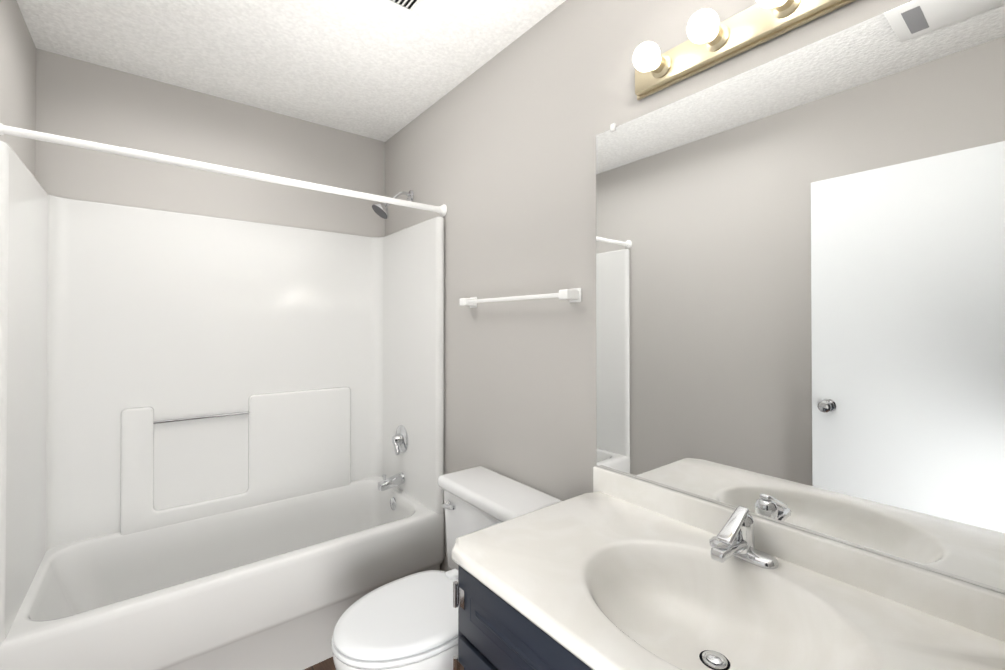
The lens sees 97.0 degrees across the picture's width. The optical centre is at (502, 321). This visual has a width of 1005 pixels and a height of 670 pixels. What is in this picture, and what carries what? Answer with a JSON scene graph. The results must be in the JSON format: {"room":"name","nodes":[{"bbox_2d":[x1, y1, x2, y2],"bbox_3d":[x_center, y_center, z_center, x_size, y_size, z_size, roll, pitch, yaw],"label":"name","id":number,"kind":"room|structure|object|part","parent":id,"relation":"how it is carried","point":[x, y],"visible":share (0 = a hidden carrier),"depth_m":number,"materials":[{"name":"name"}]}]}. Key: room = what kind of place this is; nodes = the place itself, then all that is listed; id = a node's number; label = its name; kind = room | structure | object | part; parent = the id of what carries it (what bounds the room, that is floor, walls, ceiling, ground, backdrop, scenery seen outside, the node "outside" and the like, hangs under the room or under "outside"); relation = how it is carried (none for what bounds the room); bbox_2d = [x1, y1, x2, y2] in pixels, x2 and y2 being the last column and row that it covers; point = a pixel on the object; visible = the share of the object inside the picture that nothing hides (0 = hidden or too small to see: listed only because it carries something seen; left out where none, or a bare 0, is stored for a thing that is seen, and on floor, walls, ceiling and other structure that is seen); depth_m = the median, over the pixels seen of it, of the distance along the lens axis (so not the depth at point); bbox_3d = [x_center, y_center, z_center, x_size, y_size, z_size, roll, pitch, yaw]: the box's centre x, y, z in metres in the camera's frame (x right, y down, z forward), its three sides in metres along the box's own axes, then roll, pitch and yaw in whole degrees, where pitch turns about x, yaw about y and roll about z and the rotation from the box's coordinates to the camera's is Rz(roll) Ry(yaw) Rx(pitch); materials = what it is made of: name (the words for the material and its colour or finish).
{"room":"bathroom","nodes":[
{"label":"bathroom","id":0,"kind":"room"},
{"bbox_2d":[0,0,35,176],"bbox_3d":[-1.088,0.132,0.685,0.100,2.540,3.033,0,-1,-38],"label":"wall","id":1,"kind":"structure","parent":0,"point":[17,77],"depth_m":1.59,"materials":[{"name":"grey paint"}]},
{"bbox_2d":[0,123,446,216],"bbox_3d":[-0.887,-0.556,1.743,1.516,0.060,0.060,0,-1,-38],"label":"rail","id":2,"kind":"object","parent":1,"relation":"attached to","point":[441,210],"visible":1,"depth_m":1.59,"materials":[{"name":"white metal"}]},
{"bbox_2d":[35,48,384,236],"bbox_3d":[-1.361,0.144,2.338,1.720,2.540,0.100,0,-1,-38],"label":"wall","id":3,"kind":"structure","parent":0,"point":[82,100],"depth_m":2.16,"materials":[{"name":"grey paint"}]},
{"bbox_2d":[16,0,565,141],"bbox_3d":[-0.453,-1.184,1.197,1.720,0.100,3.033,0,-1,-38],"label":"ceiling","id":4,"kind":"structure","parent":0,"point":[375,69],"depth_m":1.83,"materials":[{"name":"white paint"}]},
{"bbox_2d":[376,0,430,18],"bbox_3d":[-0.344,-1.125,1.471,0.250,0.010,0.250,0,-1,-38],"label":"ceiling vent","id":5,"kind":"object","parent":4,"relation":"in","point":[413,8],"visible":1,"depth_m":1.58,"materials":[{"name":"white metal"}]},
{"bbox_2d":[304,657,335,669],"bbox_3d":[-0.453,1.456,1.177,1.720,0.100,3.033,0,-1,-38],"label":"floor","id":6,"kind":"structure","parent":0,"point":[327,664],"depth_m":1.82,"materials":[{"name":"brown wood"}]},
{"bbox_2d":[0,141,443,669],"bbox_3d":[-1.101,0.447,2.006,1.514,1.930,0.735,0,-1,-38],"label":"shower","id":7,"kind":"object","parent":6,"relation":"on","point":[221,443],"visible":0.98,"depth_m":2.03,"materials":[{"name":"white plastic"}]},
{"bbox_2d":[0,477,443,669],"bbox_3d":[-1.101,1.171,2.000,1.514,0.482,0.735,0,-1,-38],"label":"bathtub","id":8,"kind":"object","parent":7,"relation":"in","point":[266,583],"depth_m":1.82,"materials":[{"name":"white"}]},
{"bbox_3d":[-0.606,0.863,2.413,0.135,0.080,0.060,0,-1,-38],"label":"spout","id":9,"kind":"part","parent":7,"relation":"part of","materials":[{"name":"silver metal"}]},
{"bbox_2d":[331,466,560,669],"bbox_3d":[-0.215,1.013,1.518,0.713,0.790,0.504,0,-1,-38],"label":"toilet","id":10,"kind":"object","parent":6,"relation":"on","point":[409,622],"visible":0.69,"depth_m":1.45,"materials":[{"name":"white ceramic"}]},
{"bbox_3d":[-0.308,0.966,1.444,0.475,0.021,0.384,0,-1,-38],"label":"seat","id":11,"kind":"part","parent":10,"relation":"part of","materials":[{"name":"white plastic"}]},
{"bbox_3d":[-0.308,0.942,1.445,0.466,0.026,0.376,0,-1,-38],"label":"lid","id":12,"kind":"part","parent":10,"relation":"part of","materials":[{"name":"white plastic"}]},
{"bbox_3d":[-0.302,1.193,1.448,0.482,0.430,0.372,0,-1,-38],"label":"bowl","id":13,"kind":"part","parent":10,"relation":"part of","materials":[{"name":"white ceramic"}]},
{"bbox_3d":[-0.202,0.714,1.712,0.029,0.037,0.094,0,-1,-38],"label":"lever","id":14,"kind":"part","parent":10,"relation":"part of","materials":[{"name":"silver metal"}]},
{"bbox_3d":[-0.021,0.831,1.673,0.202,0.327,0.468,0,-1,-38],"label":"tank","id":15,"kind":"part","parent":10,"relation":"part of","materials":[{"name":"white ceramic"}]},
{"bbox_2d":[452,466,1004,669],"bbox_3d":[0.404,0.914,0.841,0.591,0.977,1.060,0,-1,-38],"label":"bathroom vanity","id":16,"kind":"object","parent":6,"relation":"on","point":[614,570],"visible":1,"depth_m":0.93,"materials":[{"name":"white stone"}]},
{"bbox_2d":[709,506,778,568],"bbox_3d":[0.513,0.480,0.992,0.148,0.107,0.146,0,-1,-38],"label":"faucet","id":17,"kind":"object","parent":16,"relation":"on","point":[734,545],"depth_m":0.99,"materials":[{"name":"silver metal"}]},
{"bbox_2d":[385,0,1003,593],"bbox_3d":[0.183,0.139,1.689,0.100,2.540,3.033,0,-1,-38],"label":"wall","id":18,"kind":"structure","parent":0,"point":[497,154],"depth_m":1.69,"materials":[{"name":"grey paint"}]},
{"bbox_2d":[372,190,413,218],"bbox_3d":[-0.607,-0.648,2.440,0.218,0.178,0.102,0,-1,-38],"label":"shower head","id":19,"kind":"object","parent":18,"relation":"attached to","point":[380,210],"visible":0.77,"depth_m":2.40},
{"bbox_2d":[460,288,580,307],"bbox_3d":[0.035,-0.088,1.741,0.066,0.048,0.665,0,-1,-38],"label":"towel rail","id":20,"kind":"object","parent":18,"relation":"attached to","point":[573,295],"visible":1,"depth_m":1.61,"materials":[{"name":"white ceramic"}]},
{"bbox_2d":[633,0,854,99],"bbox_3d":[0.599,-0.708,0.974,0.137,0.092,0.797,0,-1,-38],"label":"sconce","id":21,"kind":"object","parent":18,"relation":"attached to","point":[711,41],"visible":1,"depth_m":1.08,"materials":[{"name":"gold metal"}]},
{"bbox_2d":[596,0,1004,593],"bbox_3d":[0.633,-0.081,1.028,0.010,1.086,1.060,0,-1,-38],"label":"mirror","id":22,"kind":"object","parent":18,"relation":"attached to","point":[800,288],"visible":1,"depth_m":0.95,"materials":[{"name":"clear glass"}]}
]}

